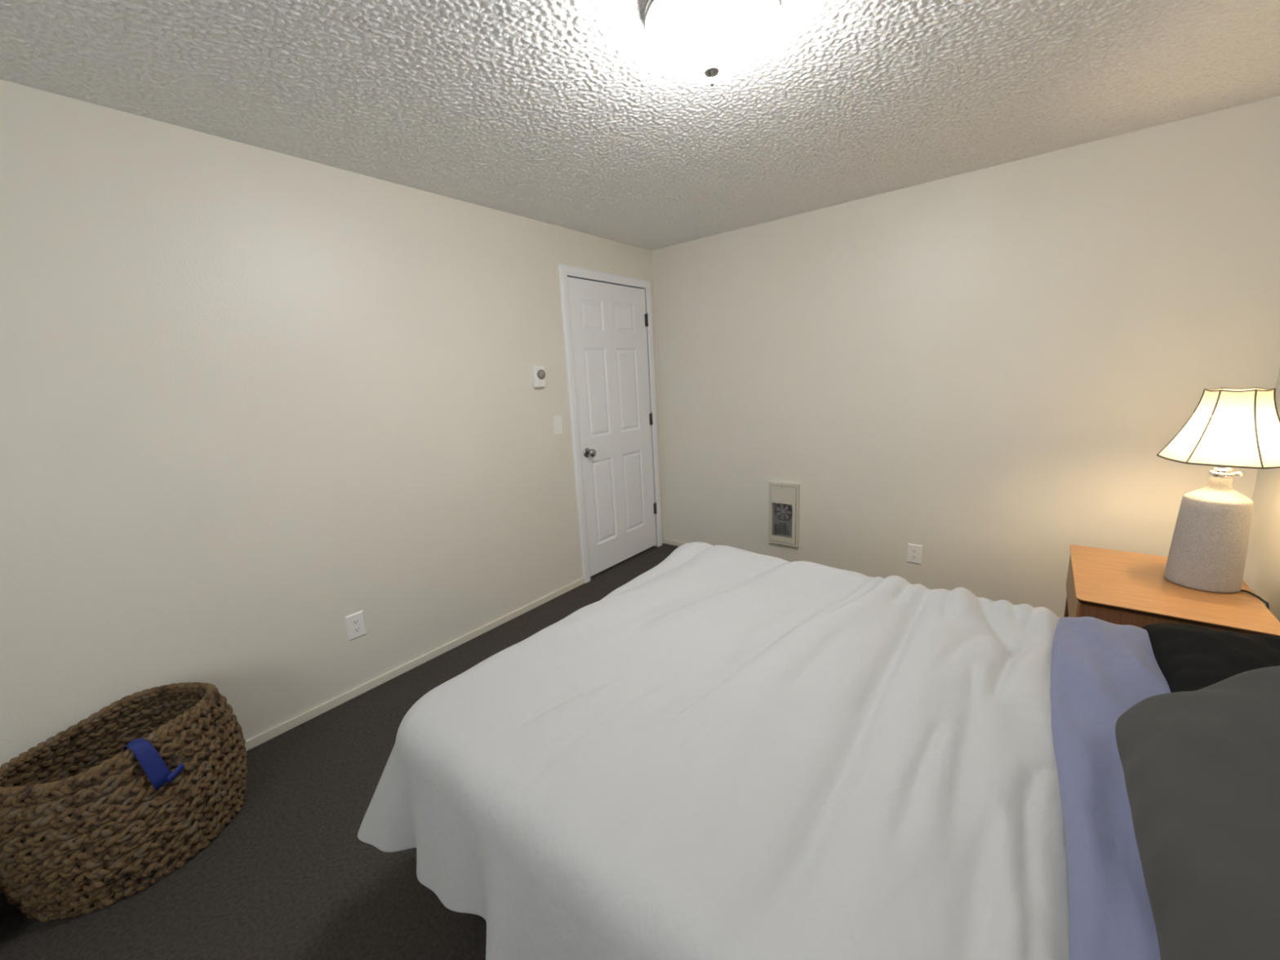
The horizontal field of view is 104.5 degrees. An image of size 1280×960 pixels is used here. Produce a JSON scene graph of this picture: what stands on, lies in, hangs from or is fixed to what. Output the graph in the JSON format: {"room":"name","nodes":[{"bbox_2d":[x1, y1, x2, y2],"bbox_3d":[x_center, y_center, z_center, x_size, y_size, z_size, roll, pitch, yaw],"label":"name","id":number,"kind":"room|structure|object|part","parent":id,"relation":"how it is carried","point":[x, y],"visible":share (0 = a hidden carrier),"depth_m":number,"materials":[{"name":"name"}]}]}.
{"room":"bedroom","nodes":[
{"label":"bedroom","id":0,"kind":"room"},
{"bbox_2d":[0,79,664,767],"bbox_3d":[-1.383,-0.143,2.208,0.100,2.337,4.800,7,15,38],"label":"wall","id":1,"kind":"structure","parent":0,"point":[255,401],"depth_m":1.94,"materials":[{"name":"beige paint"}]},
{"bbox_2d":[344,610,367,640],"bbox_3d":[-1.325,0.680,2.313,0.008,0.121,0.080,7,15,38],"label":"wall outlet","id":2,"kind":"object","parent":1,"relation":"attached to","point":[355,623],"visible":1,"depth_m":2.31,"materials":[{"name":"white plastic"}]},
{"bbox_2d":[351,618,359,625],"bbox_3d":[-1.324,0.662,2.307,0.002,0.028,0.034,7,15,38],"label":"receptacle","id":3,"kind":"object","parent":2,"relation":"attached to","point":[354,621],"depth_m":2.31,"materials":[{"name":"grey plastic"}]},
{"bbox_2d":[353,626,360,633],"bbox_3d":[-1.322,0.700,2.315,0.002,0.028,0.034,7,15,38],"label":"receptacle","id":4,"kind":"object","parent":2,"relation":"attached to","point":[357,629],"depth_m":2.31,"materials":[{"name":"grey plastic"}]},
{"bbox_2d":[244,577,584,751],"bbox_3d":[-1.583,1.077,2.040,0.011,0.042,3.826,7,15,38],"label":"baseboard","id":5,"kind":"structure","parent":1,"relation":"attached to","point":[256,740],"depth_m":2.46,"materials":[{"name":"beige paint"}]},
{"bbox_2d":[531,366,545,387],"bbox_3d":[-0.610,-0.625,3.002,0.042,0.124,0.076,7,15,38],"label":"thermostat","id":6,"kind":"object","parent":1,"relation":"attached to","point":[538,372],"visible":1,"depth_m":2.98,"materials":[{"name":"white plastic"}]},
{"bbox_2d":[552,415,563,435],"bbox_3d":[-0.524,-0.352,3.176,0.010,0.118,0.072,7,15,38],"label":"light switch","id":7,"kind":"object","parent":1,"relation":"attached to","point":[557,423],"visible":1,"depth_m":3.17,"materials":[{"name":"white plastic"}]},
{"bbox_2d":[558,263,662,582],"bbox_3d":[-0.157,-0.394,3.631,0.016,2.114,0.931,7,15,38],"label":"trim","id":8,"kind":"structure","parent":1,"relation":"attached to","point":[564,270],"depth_m":3.39,"materials":[{"name":"white paint"}]},
{"bbox_2d":[567,276,657,576],"bbox_3d":[-0.145,-0.371,3.634,0.106,2.024,0.812,7,15,38],"label":"door","id":9,"kind":"structure","parent":1,"relation":"in","point":[609,322],"depth_m":3.60,"materials":[{"name":"white paint"}]},
{"bbox_3d":[-0.335,-0.184,3.386,0.062,0.057,0.057,7,15,38],"label":"knob","id":10,"kind":"part","parent":9,"relation":"part of","materials":[{"name":"silver metal"}]},
{"bbox_2d":[0,542,679,959],"bbox_3d":[-0.242,1.170,1.607,3.859,0.100,5.000,7,15,38],"label":"floor","id":11,"kind":"structure","parent":0,"point":[291,876],"depth_m":1.47,"materials":[{"name":"grey carpet"}]},
{"bbox_2d":[0,682,247,922],"bbox_3d":[-1.615,0.968,1.568,0.554,0.466,0.481,-9,13,-25],"label":"wicker basket","id":12,"kind":"object","parent":11,"relation":"on","point":[96,814],"visible":1,"depth_m":1.44,"materials":[{"name":"brown wicker"}]},
{"bbox_2d":[1063,545,1279,637],"bbox_3d":[1.978,0.652,1.937,0.488,0.550,0.670,7,15,38],"label":"nightstand","id":13,"kind":"object","parent":11,"relation":"on","point":[1117,587],"visible":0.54,"depth_m":1.76,"materials":[{"name":"brown wood"}]},
{"bbox_3d":[2.177,0.600,2.178,0.464,0.532,0.018,7,15,38],"label":"panel","id":14,"kind":"part","parent":13,"relation":"part of","materials":[{"name":"brown wood"}]},
{"bbox_3d":[1.792,0.471,2.046,0.018,0.174,0.638,7,15,38],"label":"drawer","id":15,"kind":"part","parent":13,"relation":"part of","materials":[{"name":"brown wood"}]},
{"bbox_3d":[1.787,0.721,1.701,0.464,0.532,0.018,7,15,38],"label":"panel","id":16,"kind":"part","parent":13,"relation":"part of","materials":[{"name":"brown wood"}]},
{"bbox_3d":[1.965,0.394,1.883,0.486,0.015,0.668,7,15,38],"label":"edge moulding","id":17,"kind":"part","parent":13,"relation":"part of","materials":[{"name":"brown wood"}]},
{"bbox_2d":[1156,386,1279,609],"bbox_3d":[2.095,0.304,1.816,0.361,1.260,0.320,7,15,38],"label":"table lamp","id":18,"kind":"object","parent":13,"relation":"on","point":[1228,428],"visible":1,"depth_m":1.72,"materials":[{"name":"white ceramic"}]},
{"bbox_3d":[2.063,-0.073,1.747,0.331,0.005,0.322,7,15,38],"label":"trim","id":19,"kind":"part","parent":18,"relation":"part of","materials":[{"name":"brown"}]},
{"bbox_3d":[2.057,-0.192,1.722,0.325,0.244,0.316,7,15,38],"label":"lamp shade","id":20,"kind":"part","parent":18,"relation":"part of","materials":[{"name":"beige fabric"}]},
{"bbox_2d":[1232,471,1242,476],"bbox_3d":[2.073,-0.022,1.726,0.018,0.018,0.036,-6,12,-12],"label":"switch","id":21,"kind":"object","parent":18,"relation":"attached to","point":[1234,473],"depth_m":1.71,"materials":[{"name":"silver metal"}]},
{"bbox_3d":[2.051,-0.310,1.697,0.153,0.008,0.149,7,15,38],"label":"trim","id":22,"kind":"part","parent":18,"relation":"part of","materials":[{"name":"brown"}]},
{"bbox_3d":[2.184,0.661,1.814,0.173,0.557,0.109,-10,14,-32],"label":"cord","id":23,"kind":"part","parent":18,"relation":"part of","materials":[{"name":"black plastic"}]},
{"bbox_3d":[0.579,0.874,1.243,1.900,0.545,1.320,7,15,38],"label":"bed","id":24,"kind":"object","parent":11,"relation":"on","visible":0},
{"bbox_2d":[357,542,1069,959],"bbox_3d":[0.282,0.649,1.440,1.449,0.441,1.633,7,15,38],"label":"duvet","id":25,"kind":"object","parent":24,"relation":"on","point":[726,753],"visible":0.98,"depth_m":1.00,"materials":[{"name":"white fabric"}]},
{"bbox_2d":[1050,616,1170,959],"bbox_3d":[0.927,0.711,0.927,0.290,0.395,1.531,7,15,38],"label":"sheet","id":26,"kind":"object","parent":24,"relation":"on","point":[1100,669],"visible":0.59,"depth_m":0.90,"materials":[{"name":"blue fabric"}]},
{"bbox_2d":[1115,666,1279,959],"bbox_3d":[0.911,0.399,0.534,0.508,0.403,0.772,7,15,38],"label":"pillow","id":27,"kind":"object","parent":26,"relation":"on","point":[1201,767],"visible":1,"depth_m":0.65,"materials":[{"name":"grey fabric"}]},
{"bbox_2d":[1142,622,1279,693],"bbox_3d":[1.399,0.497,1.028,0.452,0.181,0.636,7,15,38],"label":"pillow","id":28,"kind":"object","parent":24,"relation":"on","point":[1189,657],"visible":0.43,"depth_m":1.15,"materials":[{"name":"black fabric"}]},
{"bbox_2d":[0,0,1279,250],"bbox_3d":[-0.172,-1.186,0.951,3.359,0.105,5.000,7,15,38],"label":"ceiling","id":29,"kind":"structure","parent":0,"point":[564,113],"depth_m":1.63,"materials":[{"name":"white paint"}]},
{"bbox_2d":[644,0,780,87],"bbox_3d":[0.184,-1.127,1.281,0.344,0.193,0.344,7,15,38],"label":"ceiling lamp","id":30,"kind":"object","parent":29,"relation":"attached to","point":[711,42],"visible":1,"depth_m":1.21,"materials":[{"name":"white glass"}]},
{"bbox_2d":[651,95,1279,617],"bbox_3d":[1.413,-0.470,3.063,3.359,2.337,0.100,7,15,38],"label":"wall","id":31,"kind":"structure","parent":0,"point":[988,371],"depth_m":2.65,"materials":[{"name":"beige paint"}]},
{"bbox_2d":[768,481,799,546],"bbox_3d":[1.010,0.240,3.483,0.216,0.446,0.036,7,15,38],"label":"wall heater","id":32,"kind":"object","parent":31,"relation":"attached to","point":[784,498],"visible":1,"depth_m":3.47,"materials":[{"name":"beige metal"}]},
{"bbox_2d":[772,503,792,537],"bbox_3d":[1.001,0.285,3.487,0.148,0.244,0.004,7,15,38],"label":"grille","id":33,"kind":"object","parent":32,"relation":"attached to","point":[782,513],"depth_m":3.50,"materials":[{"name":"grey metal"}]},
{"bbox_2d":[664,538,1059,618],"bbox_3d":[1.442,0.662,3.254,3.148,0.042,0.011,7,15,38],"label":"baseboard","id":34,"kind":"structure","parent":31,"relation":"attached to","point":[666,541],"depth_m":4.16,"materials":[{"name":"beige paint"}]},
{"bbox_2d":[906,543,922,564],"bbox_3d":[1.670,0.451,3.015,0.080,0.121,0.008,7,15,38],"label":"wall outlet","id":35,"kind":"object","parent":31,"relation":"attached to","point":[914,552],"visible":1,"depth_m":3.01,"materials":[{"name":"white plastic"}]},
{"bbox_2d":[911,548,917,553],"bbox_3d":[1.668,0.432,3.009,0.034,0.028,0.002,7,15,38],"label":"receptacle","id":36,"kind":"object","parent":35,"relation":"attached to","point":[913,550],"depth_m":3.01,"materials":[{"name":"grey plastic"}]},
{"bbox_2d":[911,555,917,559],"bbox_3d":[1.670,0.470,3.017,0.034,0.028,0.002,7,15,38],"label":"receptacle","id":37,"kind":"object","parent":35,"relation":"attached to","point":[913,557],"depth_m":3.02,"materials":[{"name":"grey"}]},
{"bbox_2d":[1243,367,1279,622],"bbox_3d":[1.165,0.147,0.197,0.100,2.337,4.800,7,15,38],"label":"wall","id":38,"kind":"structure","parent":0,"point":[1261,575],"depth_m":1.98,"materials":[{"name":"beige paint"}]}
]}

